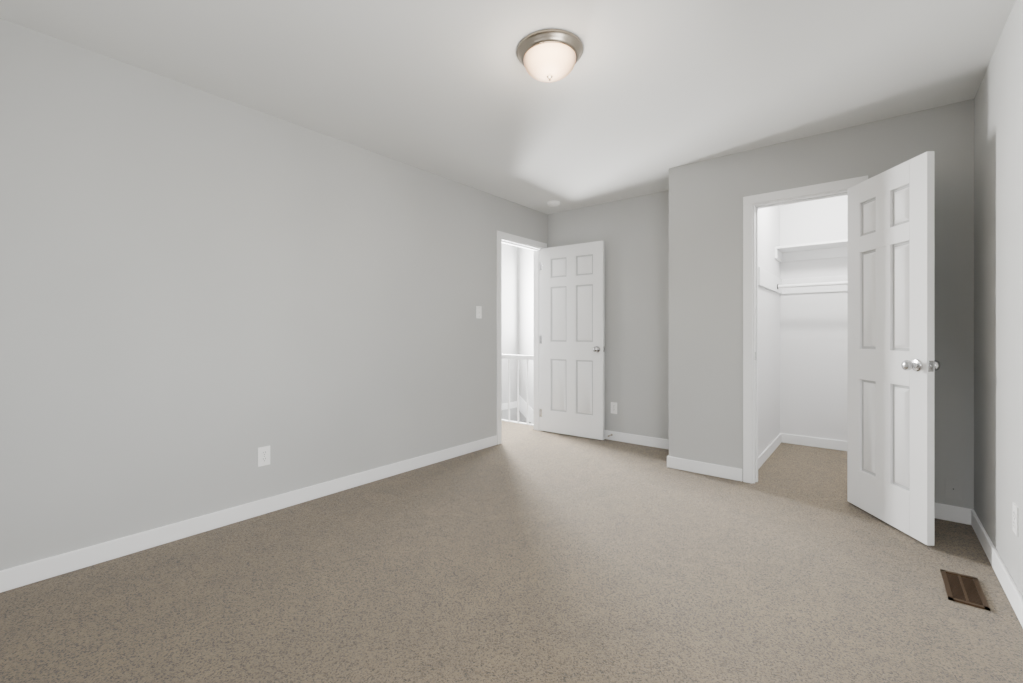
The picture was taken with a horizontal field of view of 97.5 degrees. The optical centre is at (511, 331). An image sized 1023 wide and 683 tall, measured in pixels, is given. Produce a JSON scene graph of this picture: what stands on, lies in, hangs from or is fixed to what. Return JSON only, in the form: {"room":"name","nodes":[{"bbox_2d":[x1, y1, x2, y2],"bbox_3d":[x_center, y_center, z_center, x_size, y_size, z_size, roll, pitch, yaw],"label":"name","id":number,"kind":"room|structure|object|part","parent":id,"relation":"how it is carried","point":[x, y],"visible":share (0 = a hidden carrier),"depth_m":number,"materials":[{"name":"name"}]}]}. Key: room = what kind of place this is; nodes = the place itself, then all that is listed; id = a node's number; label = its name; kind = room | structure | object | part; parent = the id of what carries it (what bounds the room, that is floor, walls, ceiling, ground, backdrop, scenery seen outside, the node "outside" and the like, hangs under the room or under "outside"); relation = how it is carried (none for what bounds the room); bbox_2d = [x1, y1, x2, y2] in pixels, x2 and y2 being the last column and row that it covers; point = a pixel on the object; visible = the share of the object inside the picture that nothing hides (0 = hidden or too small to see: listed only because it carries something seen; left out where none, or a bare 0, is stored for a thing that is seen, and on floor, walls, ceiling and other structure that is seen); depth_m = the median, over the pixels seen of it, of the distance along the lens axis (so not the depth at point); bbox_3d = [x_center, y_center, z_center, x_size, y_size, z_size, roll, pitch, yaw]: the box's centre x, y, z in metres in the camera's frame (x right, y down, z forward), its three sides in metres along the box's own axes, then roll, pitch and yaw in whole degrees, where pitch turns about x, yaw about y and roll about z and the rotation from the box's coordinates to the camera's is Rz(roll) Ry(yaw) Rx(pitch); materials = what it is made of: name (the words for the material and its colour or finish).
{"room":"empty bedroom","nodes":[
{"label":"empty bedroom","id":0,"kind":"room"},
{"bbox_2d":[0,18,547,570],"bbox_3d":[-1.152,-0.115,3.262,0.115,2.440,5.050,0,0,39],"label":"wall","id":1,"kind":"structure","parent":0,"point":[204,296],"depth_m":2.48,"materials":[{"name":"grey paint"}]},
{"bbox_2d":[0,435,496,592],"bbox_3d":[-1.102,1.059,3.221,0.013,0.092,4.820,0,0,39],"label":"baseboard","id":2,"kind":"structure","parent":1,"relation":"attached to","point":[35,571],"depth_m":2.47,"materials":[{"name":"white paint"}]},
{"bbox_2d":[258,446,269,466],"bbox_3d":[-1.504,0.755,2.729,0.008,0.115,0.070,0,0,39],"label":"outlet","id":3,"kind":"object","parent":1,"relation":"attached to","point":[263,456],"visible":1,"depth_m":2.73,"materials":[{"name":"white plastic"}]},
{"bbox_2d":[476,306,481,318],"bbox_3d":[-0.301,-0.185,4.207,0.017,0.115,0.070,0,0,39],"label":"light switch","id":4,"kind":"object","parent":1,"relation":"attached to","point":[478,311],"visible":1,"depth_m":4.20,"materials":[{"name":"white plastic"}]},
{"bbox_2d":[497,231,546,444],"bbox_3d":[0.076,0.054,4.777,0.147,2.101,0.852,0,0,39],"label":"door frame","id":5,"kind":"structure","parent":1,"relation":"attached to","point":[536,247],"depth_m":5.02,"materials":[{"name":"white paint"}]},
{"bbox_2d":[542,241,604,439],"bbox_3d":[0.641,0.084,4.769,0.752,2.018,0.170,0,0,37],"label":"hall door","id":6,"kind":"structure","parent":1,"relation":"in","point":[573,348],"depth_m":4.74,"materials":[{"name":"white paint"}]},
{"bbox_2d":[0,0,1015,213],"bbox_3d":[0.029,-1.385,2.936,4.760,0.100,6.030,0,0,39],"label":"ceiling","id":7,"kind":"structure","parent":0,"point":[642,97],"depth_m":2.29,"materials":[{"name":"white paint"}]},
{"bbox_2d":[516,29,582,81],"bbox_3d":[0.181,-1.261,2.131,0.316,0.148,0.316,0,0,39],"label":"ceiling light","id":8,"kind":"object","parent":7,"relation":"attached to","point":[549,55],"visible":1,"depth_m":2.05,"materials":[{"name":"white glass"}]},
{"bbox_2d":[547,200,559,206],"bbox_3d":[0.432,-1.315,4.617,0.132,0.040,0.132,0,0,39],"label":"smoke detector","id":9,"kind":"object","parent":7,"relation":"attached to","point":[553,203],"visible":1,"depth_m":4.58,"materials":[{"name":"white plastic"}]},
{"bbox_2d":[502,243,517,420],"bbox_3d":[-0.984,0.945,5.375,0.115,4.560,3.515,0,0,39],"label":"wall","id":10,"kind":"structure","parent":0,"point":[509,299],"depth_m":6.48,"materials":[{"name":"white paint"}]},
{"bbox_2d":[502,401,516,409],"bbox_3d":[-0.935,1.059,5.335,0.013,0.092,3.285,0,0,39],"label":"baseboard","id":11,"kind":"structure","parent":10,"relation":"attached to","point":[512,405],"depth_m":6.45,"materials":[{"name":"white paint"}]},
{"bbox_2d":[0,421,1022,682],"bbox_3d":[0.074,1.165,2.900,4.645,0.120,6.030,0,0,39],"label":"floor","id":12,"kind":"structure","parent":0,"point":[524,553],"depth_m":1.92,"materials":[{"name":"beige carpet"}]},
{"bbox_2d":[502,354,532,425],"bbox_3d":[0.004,0.627,5.523,0.935,0.955,0.110,0,0,39],"label":"stair railing","id":13,"kind":"object","parent":12,"relation":"on","point":[518,357],"visible":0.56,"depth_m":5.45,"materials":[{"name":"white paint"}]},
{"bbox_2d":[940,569,989,610],"bbox_3d":[1.941,1.101,1.928,0.120,0.007,0.290,0,0,39],"label":"floor vent","id":14,"kind":"object","parent":12,"relation":"in","point":[964,589],"visible":1,"depth_m":1.92,"materials":[{"name":"brown metal"}]},
{"bbox_2d":[548,190,668,439],"bbox_3d":[1.237,-0.115,4.503,2.035,2.440,0.115,0,0,39],"label":"wall","id":15,"kind":"structure","parent":0,"point":[632,233],"depth_m":4.45,"materials":[{"name":"grey paint"}]},
{"bbox_2d":[611,402,616,413],"bbox_3d":[1.045,0.775,4.579,0.070,0.115,0.008,0,0,39],"label":"outlet","id":16,"kind":"object","parent":15,"relation":"attached to","point":[613,407],"visible":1,"depth_m":4.57,"materials":[{"name":"white plastic"}]},
{"bbox_2d":[604,430,668,448],"bbox_3d":[1.020,1.059,4.596,1.554,0.092,0.013,0,0,39],"label":"baseboard","id":17,"kind":"structure","parent":15,"relation":"attached to","point":[642,440],"depth_m":4.41,"materials":[{"name":"white paint"}]},
{"bbox_2d":[669,166,682,457],"bbox_3d":[1.506,-0.115,3.850,0.115,2.440,0.560,0,0,39],"label":"wall","id":18,"kind":"structure","parent":0,"point":[675,311],"depth_m":3.63,"materials":[{"name":"grey paint"}]},
{"bbox_2d":[518,195,846,440],"bbox_3d":[1.935,0.945,5.198,4.645,4.560,0.115,0,0,39],"label":"wall","id":19,"kind":"structure","parent":0,"point":[813,364],"depth_m":4.36,"materials":[{"name":"paint"}]},
{"bbox_2d":[519,395,532,423],"bbox_3d":[0.984,1.890,5.885,2.298,1.970,0.013,0,0,39],"label":"trim","id":20,"kind":"structure","parent":19,"relation":"attached to","point":[522,406],"depth_m":6.52,"materials":[{"name":"white paint"}]},
{"bbox_2d":[779,239,846,293],"bbox_3d":[3.054,-0.595,4.010,1.180,0.430,0.324,0,0,39],"label":"closet shelf","id":21,"kind":"object","parent":19,"relation":"attached to","point":[807,251],"depth_m":4.25,"materials":[{"name":"white paint"}]},
{"bbox_3d":[2.967,-0.430,3.902,1.142,0.048,0.048,0,0,39],"label":"rod","id":22,"kind":"part","parent":21,"relation":"part of","materials":[{"name":"white paint"}]},
{"bbox_2d":[782,433,846,450],"bbox_3d":[3.147,1.059,4.133,1.110,0.092,0.015,0,0,39],"label":"baseboard","id":23,"kind":"structure","parent":19,"relation":"attached to","point":[786,438],"depth_m":4.31,"materials":[{"name":"white paint"}]},
{"bbox_2d":[758,206,779,455],"bbox_3d":[2.240,-0.115,4.034,0.115,2.440,1.540,0,0,39],"label":"wall","id":24,"kind":"structure","parent":0,"point":[768,344],"depth_m":4.01,"materials":[{"name":"paint"}]},
{"bbox_2d":[758,246,778,292],"bbox_3d":[2.246,-0.595,3.927,0.027,0.430,0.780,0,0,39],"label":"closet shelf","id":25,"kind":"object","parent":24,"relation":"attached to","point":[767,280],"depth_m":3.95,"materials":[{"name":"white paint"}]},
{"bbox_2d":[758,433,781,468],"bbox_3d":[2.254,1.059,3.949,0.013,0.092,1.425,0,0,39],"label":"baseboard","id":26,"kind":"structure","parent":24,"relation":"attached to","point":[765,454],"depth_m":3.98,"materials":[{"name":"white paint"}]},
{"bbox_2d":[683,99,973,508],"bbox_3d":[2.046,-0.115,3.127,1.635,2.440,0.115,0,0,39],"label":"wall","id":27,"kind":"structure","parent":0,"point":[716,190],"depth_m":3.05,"materials":[{"name":"grey paint"}]},
{"bbox_2d":[539,262,755,416],"bbox_3d":[1.188,0.085,3.876,2.816,1.730,0.704,0,0,39],"label":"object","id":28,"kind":"structure","parent":27,"relation":"attached to","point":[540,339],"depth_m":5.03,"materials":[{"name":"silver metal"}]},
{"bbox_2d":[743,176,867,482],"bbox_3d":[2.033,0.054,3.138,0.722,2.101,0.147,0,0,39],"label":"door frame","id":29,"kind":"structure","parent":27,"relation":"attached to","point":[752,204],"depth_m":3.28,"materials":[{"name":"white paint"}]},
{"bbox_2d":[667,456,970,524],"bbox_3d":[1.956,1.059,3.117,1.763,0.092,0.013,0,0,39],"label":"baseboard","id":30,"kind":"structure","parent":27,"relation":"attached to","point":[957,514],"depth_m":3.37,"materials":[{"name":"white paint"}]},
{"bbox_2d":[847,151,940,545],"bbox_3d":[2.167,0.084,2.599,0.170,2.018,0.622,0,0,4],"label":"closet door","id":31,"kind":"structure","parent":27,"relation":"in","point":[893,365],"depth_m":2.53,"materials":[{"name":"white paint"}]},
{"bbox_2d":[945,478,961,499],"bbox_3d":[2.577,0.915,2.618,0.070,0.115,0.007,0,0,39],"label":"outlet plate","id":32,"kind":"object","parent":27,"relation":"attached to","point":[953,488],"visible":1,"depth_m":2.62,"materials":[{"name":"grey paint"}]},
{"bbox_2d":[974,0,1022,596],"bbox_3d":[1.798,-0.115,1.430,0.115,2.440,5.915,0,0,39],"label":"wall","id":33,"kind":"structure","parent":0,"point":[998,294],"depth_m":2.02,"materials":[{"name":"grey paint"}]},
{"bbox_2d":[971,509,1022,627],"bbox_3d":[1.300,1.059,0.916,0.013,0.092,4.260,0,0,39],"label":"baseboard","id":34,"kind":"structure","parent":33,"relation":"attached to","point":[1012,592],"depth_m":1.98,"materials":[{"name":"white paint"}]},
{"bbox_2d":[1012,502,1018,536],"bbox_3d":[2.019,0.750,1.800,0.008,0.115,0.070,0,0,39],"label":"outlet","id":35,"kind":"object","parent":33,"relation":"attached to","point":[1015,518],"visible":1,"depth_m":1.79,"materials":[{"name":"white plastic"}]}
]}

